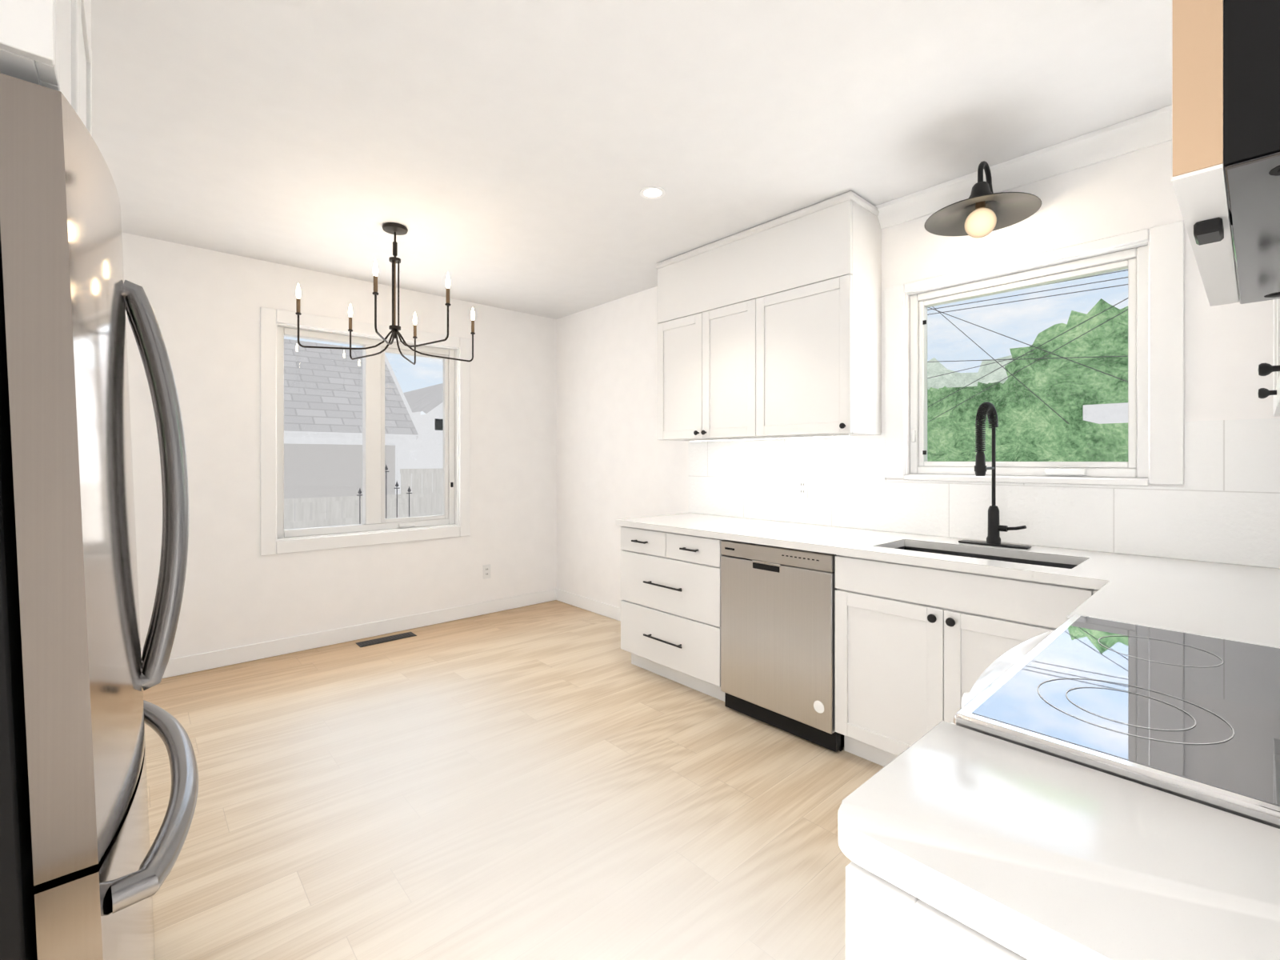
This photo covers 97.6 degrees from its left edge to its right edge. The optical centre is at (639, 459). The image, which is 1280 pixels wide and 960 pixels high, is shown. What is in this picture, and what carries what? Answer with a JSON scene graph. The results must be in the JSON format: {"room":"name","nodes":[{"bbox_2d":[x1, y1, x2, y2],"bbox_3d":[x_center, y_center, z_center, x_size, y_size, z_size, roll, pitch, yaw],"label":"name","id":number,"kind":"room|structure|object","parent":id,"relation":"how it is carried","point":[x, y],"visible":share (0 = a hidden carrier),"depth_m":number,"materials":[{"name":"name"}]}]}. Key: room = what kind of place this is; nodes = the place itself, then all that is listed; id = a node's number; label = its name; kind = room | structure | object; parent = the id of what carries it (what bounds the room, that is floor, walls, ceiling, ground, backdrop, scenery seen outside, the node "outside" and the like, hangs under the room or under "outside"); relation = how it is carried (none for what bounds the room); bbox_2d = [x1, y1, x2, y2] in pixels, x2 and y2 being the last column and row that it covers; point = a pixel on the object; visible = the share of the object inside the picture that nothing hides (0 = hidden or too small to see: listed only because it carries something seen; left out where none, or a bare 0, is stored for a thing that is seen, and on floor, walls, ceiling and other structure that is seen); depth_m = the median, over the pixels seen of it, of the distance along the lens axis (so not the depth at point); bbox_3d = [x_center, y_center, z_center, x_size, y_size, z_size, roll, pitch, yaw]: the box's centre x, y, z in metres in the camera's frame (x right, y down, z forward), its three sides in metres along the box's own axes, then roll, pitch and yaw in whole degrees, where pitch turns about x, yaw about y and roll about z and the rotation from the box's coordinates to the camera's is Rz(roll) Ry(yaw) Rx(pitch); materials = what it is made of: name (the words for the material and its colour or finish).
{"room":"kitchen","nodes":[
{"label":"kitchen","id":0,"kind":"room"},
{"bbox_2d":[121,232,556,659],"bbox_3d":[-2.233,-0.004,3.914,4.190,2.560,0.200,0,0,-42],"label":"wall","id":1,"kind":"structure","parent":0,"point":[206,306],"depth_m":3.69,"materials":[{"name":"paint"}]},
{"bbox_2d":[162,588,555,678],"bbox_3d":[-2.160,1.223,3.834,3.788,0.104,0.016,0,0,-42],"label":"baseboard","id":2,"kind":"structure","parent":1,"relation":"attached to","point":[181,666],"depth_m":3.90,"materials":[{"name":"white wood"}]},
{"bbox_2d":[260,306,470,555],"bbox_3d":[-1.952,-0.184,4.114,1.419,1.594,0.154,0,0,-42],"label":"window","id":3,"kind":"structure","parent":1,"relation":"in","point":[456,455],"depth_m":4.09,"materials":[{"name":"white wood"}]},
{"bbox_2d":[483,564,490,579],"bbox_3d":[-1.271,0.926,4.648,0.070,0.114,0.006,0,0,-42],"label":"electrical outlet plate","id":4,"kind":"object","parent":1,"relation":"attached to","point":[486,568],"depth_m":4.64,"materials":[{"name":"white plastic"}]},
{"bbox_2d":[143,600,883,959],"bbox_3d":[-0.604,1.306,2.118,4.190,0.060,5.050,0,0,-42],"label":"floor","id":5,"kind":"structure","parent":0,"point":[554,779],"depth_m":2.05,"materials":[{"name":"brown wood"}]},
{"bbox_2d":[0,72,198,959],"bbox_3d":[-1.336,0.386,0.888,0.992,1.780,0.910,0,0,-42],"label":"refrigerator","id":6,"kind":"object","parent":5,"relation":"on","point":[85,868],"visible":1,"depth_m":0.78,"materials":[{"name":"silver metal"}]},
{"bbox_2d":[356,632,416,647],"bbox_3d":[-1.800,1.273,3.980,0.380,0.006,0.115,0,0,-42],"label":"floor vent","id":7,"kind":"object","parent":5,"relation":"in","point":[384,639],"visible":1,"depth_m":3.97,"materials":[{"name":"black metal"}]},
{"bbox_2d":[620,526,724,701],"bbox_3d":[0.382,0.838,3.368,0.643,0.874,0.790,0,0,-42],"label":"base cabinet","id":8,"kind":"object","parent":5,"relation":"on","point":[670,582],"depth_m":3.12,"materials":[{"name":"white wood"}]},
{"bbox_2d":[616,512,1279,592],"bbox_3d":[1.105,0.471,2.554,0.667,0.210,2.994,0,0,-42],"label":"countertop","id":9,"kind":"structure","parent":8,"relation":"on","point":[1065,566],"depth_m":2.24,"materials":[{"name":"white stone"}]},
{"bbox_2d":[958,401,1031,549],"bbox_3d":[1.456,0.061,2.346,0.224,0.608,0.260,0,0,-42],"label":"faucet","id":10,"kind":"object","parent":9,"relation":"on","point":[988,409],"visible":1,"depth_m":2.37,"materials":[{"name":"black metal"}]},
{"bbox_2d":[720,540,843,751],"bbox_3d":[0.851,0.839,2.837,0.647,0.870,0.612,0,0,-42],"label":"dishwasher","id":11,"kind":"object","parent":5,"relation":"on","point":[778,637],"visible":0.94,"depth_m":2.59,"materials":[{"name":"silver metal"}]},
{"bbox_2d":[845,860,1027,959],"bbox_3d":[0.531,0.838,0.434,0.323,0.874,0.622,0,0,-42],"label":"base cabinet","id":12,"kind":"object","parent":5,"relation":"on","point":[884,921],"depth_m":0.52,"materials":[{"name":"white wood"}]},
{"bbox_2d":[837,720,1279,959],"bbox_3d":[0.526,0.382,0.445,0.317,0.033,0.648,0,0,-42],"label":"countertop","id":13,"kind":"structure","parent":12,"relation":"on","point":[1029,854],"depth_m":0.52,"materials":[{"name":"white stone"}]},
{"bbox_2d":[1033,587,1099,637],"bbox_3d":[1.429,0.838,1.296,0.630,0.874,0.692,0,0,-42],"label":"base cabinet","id":14,"kind":"object","parent":5,"relation":"on","point":[1050,620],"depth_m":1.81,"materials":[{"name":"white wood"}]},
{"bbox_2d":[1066,573,1279,647],"bbox_3d":[1.417,0.382,1.261,0.567,0.033,0.660,0,0,-42],"label":"countertop","id":15,"kind":"structure","parent":14,"relation":"on","point":[1253,616],"depth_m":1.39,"materials":[{"name":"white stone"}]},
{"bbox_2d":[1062,584,1078,599],"bbox_3d":[1.866,0.838,1.732,0.643,0.874,0.752,0,0,-42],"label":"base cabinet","id":16,"kind":"object","parent":5,"relation":"on","point":[1066,590],"depth_m":1.80,"materials":[{"name":"white wood"}]},
{"bbox_2d":[949,613,1279,828],"bbox_3d":[0.884,0.814,0.856,0.760,0.924,0.720,0,0,-42],"label":"range","id":17,"kind":"object","parent":5,"relation":"on","point":[1191,717],"visible":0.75,"depth_m":0.80,"materials":[{"name":"black glass"}]},
{"bbox_2d":[91,0,1171,319],"bbox_3d":[-0.604,-1.304,2.118,4.190,0.040,5.050,0,0,-42],"label":"ceiling","id":18,"kind":"structure","parent":0,"point":[515,155],"depth_m":2.09,"materials":[{"name":"paint"}]},
{"bbox_2d":[295,222,475,364],"bbox_3d":[-1.327,-0.941,3.106,0.924,0.684,0.967,0,0,-42],"label":"chandelier","id":19,"kind":"object","parent":18,"relation":"hanging from","point":[394,229],"visible":1,"depth_m":3.07,"materials":[{"name":"brown metal"}]},
{"bbox_2d":[640,186,665,199],"bbox_3d":[0.061,-1.282,2.687,0.124,0.004,0.124,0,0,-42],"label":"recessed light","id":20,"kind":"object","parent":18,"relation":"in","point":[652,192],"visible":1,"depth_m":2.68,"materials":[{"name":"white plastic"}]},
{"bbox_2d":[556,140,1279,607],"bbox_3d":[0.941,-0.004,3.384,0.200,2.560,4.850,0,0,-42],"label":"wall","id":21,"kind":"structure","parent":0,"point":[616,459],"depth_m":2.89,"materials":[{"name":"paint"}]},
{"bbox_2d":[556,588,620,621],"bbox_3d":[-0.206,1.223,4.490,0.012,0.104,1.610,0,0,-42],"label":"baseboard","id":22,"kind":"structure","parent":21,"relation":"attached to","point":[601,608],"depth_m":4.72,"materials":[{"name":"white wood"}]},
{"bbox_2d":[656,231,742,441],"bbox_3d":[0.513,-0.705,3.458,0.328,1.153,0.836,0,0,-42],"label":"upper cabinet","id":23,"kind":"object","parent":21,"relation":"attached to","point":[700,289],"depth_m":3.37,"materials":[{"name":"white wood"}]},
{"bbox_2d":[797,477,807,498],"bbox_3d":[0.936,0.160,3.220,0.007,0.114,0.070,0,0,-42],"label":"electrical outlet plate","id":24,"kind":"object","parent":21,"relation":"attached to","point":[802,487],"depth_m":3.22,"materials":[{"name":"white plastic"}]},
{"bbox_2d":[742,190,881,439],"bbox_3d":[0.922,-0.705,3.007,0.328,1.153,0.606,0,0,-42],"label":"upper cabinet","id":25,"kind":"object","parent":21,"relation":"attached to","point":[770,330],"depth_m":2.84,"materials":[{"name":"white wood"}]},
{"bbox_2d":[924,160,1041,238],"bbox_3d":[1.434,-1.093,2.346,0.462,0.331,0.416,0,0,-42],"label":"sconce","id":26,"kind":"object","parent":21,"relation":"attached to","point":[983,210],"visible":1,"depth_m":2.32,"materials":[{"name":"black metal"}]},
{"bbox_2d":[688,418,1279,568],"bbox_3d":[1.348,0.012,2.778,0.009,0.706,3.004,0,0,-42],"label":"tile backsplash","id":27,"kind":"structure","parent":21,"relation":"attached to","point":[1222,506],"depth_m":2.40,"materials":[{"name":"white tile"}]},
{"bbox_2d":[875,104,1171,229],"bbox_3d":[1.671,-1.237,2.362,0.089,0.092,1.352,0,0,-42],"label":"crown molding","id":28,"kind":"structure","parent":21,"relation":"attached to","point":[1138,133],"depth_m":2.33,"materials":[{"name":"white wood"}]},
{"bbox_2d":[884,220,1183,486],"bbox_3d":[1.673,-0.391,2.505,0.146,0.979,1.102,0,0,-42],"label":"kitchen window","id":29,"kind":"structure","parent":21,"relation":"in","point":[1154,265],"depth_m":2.30,"materials":[{"name":"white wood"}]},
{"bbox_2d":[1267,298,1279,414],"bbox_3d":[1.491,-0.705,1.097,0.456,1.153,0.316,0,0,-42],"label":"upper cabinet","id":30,"kind":"object","parent":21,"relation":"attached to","point":[1275,368],"depth_m":1.36,"materials":[{"name":"white wood"}]},
{"bbox_3d":[-2.015,-0.004,0.704,0.200,2.560,4.850,0,0,-42],"label":"wall","id":31,"kind":"structure","parent":0,"visible":0},
{"bbox_2d":[0,0,91,136],"bbox_3d":[-1.413,-0.908,0.818,0.840,0.748,0.950,0,0,-42],"label":"upper cabinet","id":32,"kind":"object","parent":31,"relation":"attached to","point":[46,43],"visible":0.44,"depth_m":0.78,"materials":[{"name":"white wood"}]},
{"bbox_3d":[1.025,-0.004,0.322,3.790,2.560,0.200,0,0,-42],"label":"wall","id":33,"kind":"structure","parent":0,"visible":0},
{"bbox_2d":[1171,0,1279,306],"bbox_3d":[1.006,-0.786,0.721,0.760,0.990,0.411,0,0,-42],"label":"range hood","id":34,"kind":"object","parent":33,"relation":"attached to","point":[1226,118],"visible":1,"depth_m":0.61,"materials":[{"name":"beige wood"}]},
{"label":"outside","id":35,"kind":"structure","parent":0,"visible":0},
{"bbox_2d":[927,269,1127,461],"bbox_3d":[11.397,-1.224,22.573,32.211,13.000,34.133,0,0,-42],"label":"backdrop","id":36,"kind":"structure","parent":35,"point":[1094,340],"depth_m":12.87,"materials":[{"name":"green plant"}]},
{"bbox_3d":[0.691,2.276,14.125,100.000,0.200,100.000,0,0,-42],"label":"ground","id":37,"kind":"structure","parent":35,"visible":0},
{"bbox_2d":[284,339,424,520],"bbox_3d":[-8.575,0.226,4.752,12.280,3.900,3.279,0,0,-42],"label":"neighboring house","id":38,"kind":"structure","parent":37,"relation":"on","point":[290,402],"depth_m":7.35,"materials":[{"name":"paint"}]},
{"bbox_2d":[284,464,443,529],"bbox_3d":[-3.846,1.109,5.795,10.088,2.135,1.347,0,0,-42],"label":"fence","id":39,"kind":"object","parent":37,"relation":"on","point":[357,500],"depth_m":5.99,"materials":[{"name":"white wood"}]},
{"bbox_2d":[395,383,443,494],"bbox_3d":[-8.068,-0.399,22.139,4.510,5.150,8.360,0,0,-42],"label":"house","id":40,"kind":"structure","parent":37,"relation":"on","point":[434,409],"depth_m":18.41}
]}

